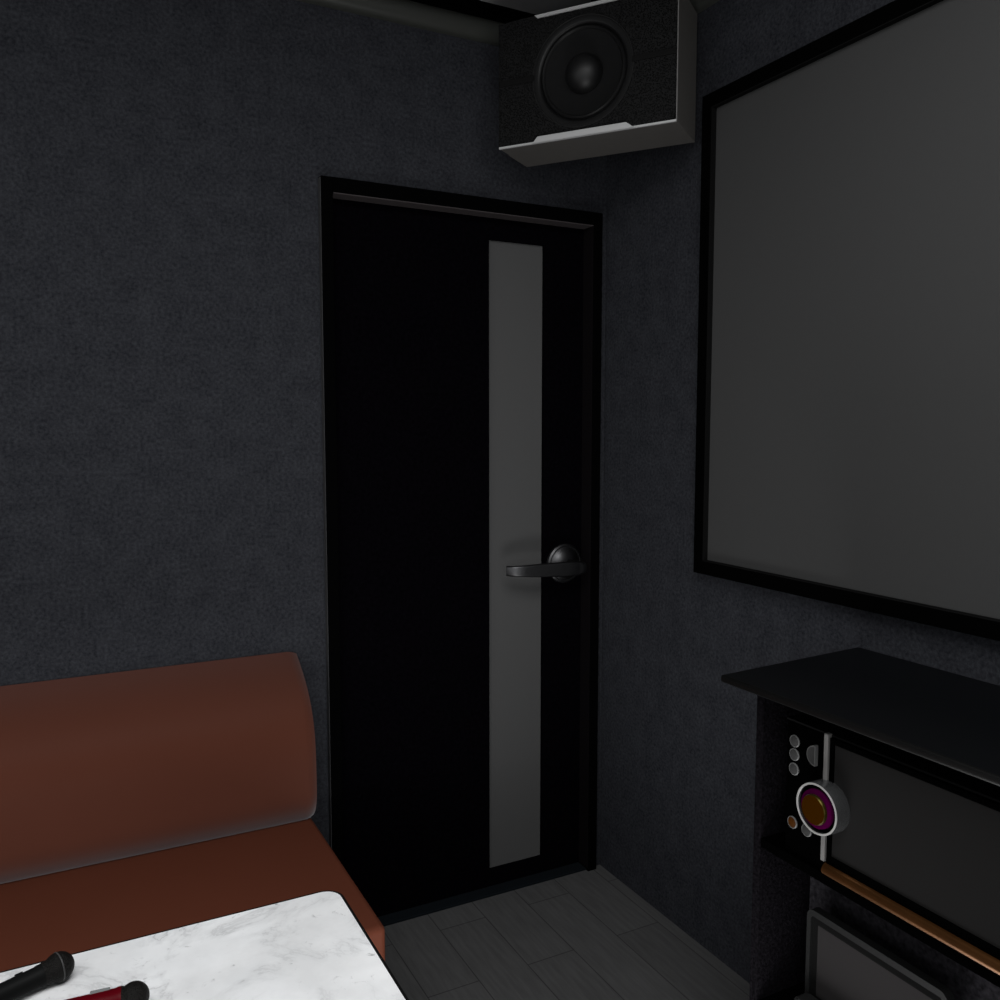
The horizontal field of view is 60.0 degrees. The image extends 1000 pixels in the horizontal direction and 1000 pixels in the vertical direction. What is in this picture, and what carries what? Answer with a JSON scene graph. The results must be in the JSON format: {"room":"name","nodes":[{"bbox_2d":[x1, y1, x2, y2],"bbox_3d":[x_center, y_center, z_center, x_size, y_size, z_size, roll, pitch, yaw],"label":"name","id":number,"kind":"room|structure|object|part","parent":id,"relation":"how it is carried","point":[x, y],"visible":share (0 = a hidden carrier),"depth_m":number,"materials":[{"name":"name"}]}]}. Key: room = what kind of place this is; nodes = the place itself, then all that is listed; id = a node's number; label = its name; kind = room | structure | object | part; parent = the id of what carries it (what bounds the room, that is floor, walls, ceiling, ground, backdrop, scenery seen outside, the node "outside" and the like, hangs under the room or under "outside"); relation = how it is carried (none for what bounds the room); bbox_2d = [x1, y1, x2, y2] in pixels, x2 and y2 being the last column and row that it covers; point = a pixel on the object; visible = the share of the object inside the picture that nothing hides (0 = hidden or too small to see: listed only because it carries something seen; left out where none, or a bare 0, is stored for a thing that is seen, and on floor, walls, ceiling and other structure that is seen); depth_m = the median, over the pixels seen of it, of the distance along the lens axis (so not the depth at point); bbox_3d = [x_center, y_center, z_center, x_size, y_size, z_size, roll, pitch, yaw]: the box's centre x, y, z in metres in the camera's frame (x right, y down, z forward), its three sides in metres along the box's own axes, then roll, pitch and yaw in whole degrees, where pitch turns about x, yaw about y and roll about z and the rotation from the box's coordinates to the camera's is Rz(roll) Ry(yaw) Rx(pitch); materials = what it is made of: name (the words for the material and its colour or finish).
{"room":"entertainment venue","nodes":[
{"label":"entertainment venue","id":0,"kind":"room"},
{"bbox_2d":[0,0,606,864],"bbox_3d":[-1.514,-0.068,1.809,4.320,2.660,0.120,-3,5,-27],"label":"wall","id":1,"kind":"structure","parent":0,"point":[162,162],"depth_m":2.10,"materials":[{"name":"paint"}]},
{"bbox_2d":[296,0,535,45],"bbox_3d":[-1.528,-1.243,1.604,4.200,0.084,0.052,-3,5,-27],"label":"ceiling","id":2,"kind":"structure","parent":1,"relation":"attached to","point":[474,20],"depth_m":2.32,"materials":[{"name":"grey paint"}]},
{"bbox_2d":[318,175,602,925],"bbox_3d":[-0.094,0.175,2.529,0.865,2.053,0.156,-3,5,-27],"label":"door","id":3,"kind":"structure","parent":1,"relation":"in","point":[461,334],"depth_m":2.52,"materials":[{"name":"black paint"}]},
{"bbox_3d":[-0.105,1.192,2.636,0.798,0.006,0.110,-3,5,-27],"label":"sill","id":4,"kind":"part","parent":3,"relation":"part of","materials":[{"name":"black wood"}]},
{"bbox_3d":[0.144,0.209,2.593,0.268,0.046,0.045,-3,5,-27],"label":"handle lever","id":5,"kind":"part","parent":3,"relation":"part of","materials":[{"name":"metal"}]},
{"bbox_2d":[480,0,590,14],"bbox_3d":[-0.340,-1.140,-0.679,4.200,0.100,5.200,-3,5,-27],"label":"ceiling","id":6,"kind":"structure","parent":0,"point":[537,7],"depth_m":2.36,"materials":[{"name":"grey paint"}]},
{"bbox_2d":[384,865,749,999],"bbox_3d":[-0.333,1.500,-0.337,4.320,0.100,5.400,-3,5,-27],"label":"floor","id":7,"kind":"structure","parent":0,"point":[582,935],"depth_m":2.35,"materials":[{"name":"grey wood"}]},
{"bbox_2d":[0,652,384,971],"bbox_3d":[-1.413,0.880,1.485,2.328,0.825,0.681,-3,5,-27],"label":"bench sofa","id":8,"kind":"object","parent":7,"relation":"on","point":[134,803],"visible":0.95,"depth_m":1.96,"materials":[{"name":"brown leather"}]},
{"bbox_3d":[-1.528,0.659,1.688,2.328,0.418,0.184,-3,5,-27],"label":"backrest","id":9,"kind":"part","parent":8,"relation":"part of","materials":[{"name":"brown leather"}]},
{"bbox_3d":[-1.414,0.954,1.491,2.326,0.178,0.681,-3,5,-27],"label":"seat","id":10,"kind":"part","parent":8,"relation":"part of","materials":[{"name":"brown leather"}]},
{"bbox_2d":[0,890,408,999],"bbox_3d":[-0.537,1.015,0.934,0.973,0.650,0.716,-3,5,-27],"label":"marble table","id":11,"kind":"object","parent":7,"relation":"on","point":[313,946],"visible":0.98,"depth_m":1.24,"materials":[{"name":"white stone"}]},
{"bbox_2d":[0,951,74,999],"bbox_3d":[-0.678,0.652,1.128,0.041,0.041,0.234,5,7,44],"label":"microphone","id":12,"kind":"object","parent":11,"relation":"on","point":[58,966],"visible":1,"depth_m":1.17,"materials":[{"name":"black metal"}]},
{"bbox_3d":[-0.689,0.655,1.110,0.029,0.032,0.194,4,7,41],"label":"handle","id":13,"kind":"part","parent":12,"relation":"part of","materials":[{"name":"black plastic"}]},
{"bbox_2d":[65,980,149,999],"bbox_3d":[-0.573,0.655,1.104,0.234,0.038,0.038,-2,5,-20],"label":"microphone","id":14,"kind":"object","parent":11,"relation":"on","point":[134,990],"visible":1,"depth_m":1.12,"materials":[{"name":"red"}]},
{"bbox_3d":[-0.587,0.656,1.095,0.201,0.033,0.033,-2,5,-21],"label":"handle","id":15,"kind":"part","parent":14,"relation":"part of","materials":[{"name":"red plastic"}]},
{"bbox_2d":[90,987,109,993],"bbox_3d":[-0.520,0.640,1.125,0.024,0.004,0.009,-2,22,-21],"label":"switch","id":16,"kind":"object","parent":14,"relation":"attached to","point":[104,990],"depth_m":1.12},
{"bbox_2d":[721,647,999,999],"bbox_3d":[0.804,0.829,1.403,0.406,0.942,0.926,-3,5,-27],"label":"base cabinet","id":17,"kind":"object","parent":7,"relation":"on","point":[951,720],"visible":0.57,"depth_m":1.60,"materials":[{"name":"black wood"}]},
{"bbox_3d":[0.635,0.807,1.743,0.325,0.928,0.018,-3,5,-27],"label":"panel","id":18,"kind":"part","parent":17,"relation":"part of","materials":[{"name":"black wood"}]},
{"bbox_2d":[760,981,804,999],"bbox_3d":[0.810,1.000,1.409,0.312,0.020,0.763,-3,5,-27],"label":"shelf","id":19,"kind":"object","parent":17,"relation":"attached to","point":[787,990],"depth_m":1.70,"materials":[{"name":"black plastic"}]},
{"bbox_2d":[794,993,817,999],"bbox_3d":[0.647,0.961,1.533,0.111,0.036,0.301,-3,5,-27],"label":"cradle","id":20,"kind":"object","parent":17,"relation":"in","point":[805,996],"visible":0.75,"depth_m":1.63,"materials":[{"name":"black plastic"}]},
{"bbox_2d":[805,907,954,999],"bbox_3d":[0.661,0.881,1.534,0.018,0.192,0.292,-3,5,-27],"label":"remote","id":21,"kind":"object","parent":20,"relation":"on","point":[842,963],"visible":0.88,"depth_m":1.56,"materials":[{"name":"grey plastic"}]},
{"bbox_2d":[761,831,999,987],"bbox_3d":[0.810,0.673,1.381,0.312,0.018,0.763,-3,5,-27],"label":"shelf","id":22,"kind":"object","parent":17,"relation":"attached to","point":[773,842],"depth_m":1.43,"materials":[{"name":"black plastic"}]},
{"bbox_2d":[785,713,999,975],"bbox_3d":[0.769,0.539,1.364,0.314,0.252,0.630,-3,5,-27],"label":"machine","id":23,"kind":"object","parent":17,"relation":"on","point":[914,836],"visible":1,"depth_m":1.37,"materials":[{"name":"black plastic"}]},
{"bbox_3d":[0.533,0.529,1.477,0.001,0.049,0.049,-3,5,-27],"label":"knob","id":24,"kind":"part","parent":23,"relation":"part of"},
{"bbox_3d":[0.536,0.529,1.478,0.006,0.052,0.052,-3,5,-27],"label":"knob","id":25,"kind":"part","parent":23,"relation":"part of","materials":[{"name":"gold metal"}]},
{"bbox_3d":[0.555,0.528,1.488,0.023,0.081,0.081,-3,5,-27],"label":"dial plate","id":26,"kind":"part","parent":23,"relation":"part of","materials":[{"name":"purple plastic"}]},
{"bbox_3d":[0.788,0.416,1.363,0.270,0.004,0.630,-3,5,-27],"label":"lid","id":27,"kind":"part","parent":23,"relation":"part of","materials":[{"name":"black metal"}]},
{"bbox_3d":[0.797,0.837,1.388,0.013,0.308,0.763,-3,5,-27],"label":"panel","id":28,"kind":"part","parent":17,"relation":"part of","materials":[{"name":"black wood"}]},
{"bbox_2d":[600,0,999,983],"bbox_3d":[1.576,0.050,0.423,0.120,2.660,5.200,-3,5,-27],"label":"wall","id":29,"kind":"structure","parent":0,"point":[677,786],"depth_m":2.38,"materials":[{"name":"paint"}]},
{"bbox_2d":[499,0,696,166],"bbox_3d":[0.244,-1.130,2.232,0.478,0.415,0.202,2,5,27],"label":"wall speaker","id":30,"kind":"object","parent":29,"relation":"attached to","point":[596,78],"visible":1,"depth_m":2.17,"materials":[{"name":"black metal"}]},
{"bbox_3d":[0.209,-1.229,2.156,0.268,0.008,0.008,2,5,27],"label":"trim","id":31,"kind":"part","parent":30,"relation":"part of","materials":[{"name":"silver metal"}]},
{"bbox_3d":[0.207,-0.926,2.183,0.272,0.014,0.008,2,5,27],"label":"trim","id":32,"kind":"part","parent":30,"relation":"part of","materials":[{"name":"silver metal"}]},
{"bbox_2d":[689,0,718,13],"bbox_3d":[1.500,-1.130,0.282,0.052,0.084,5.200,-3,5,-27],"label":"trim","id":33,"kind":"structure","parent":29,"relation":"attached to","point":[699,6],"depth_m":2.20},
{"bbox_2d":[693,0,999,640],"bbox_3d":[1.017,-0.334,1.305,0.030,1.214,2.133,-3,5,-27],"label":"wall screen","id":34,"kind":"object","parent":29,"relation":"attached to","point":[848,410],"visible":1,"depth_m":1.81,"materials":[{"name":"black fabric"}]}
]}

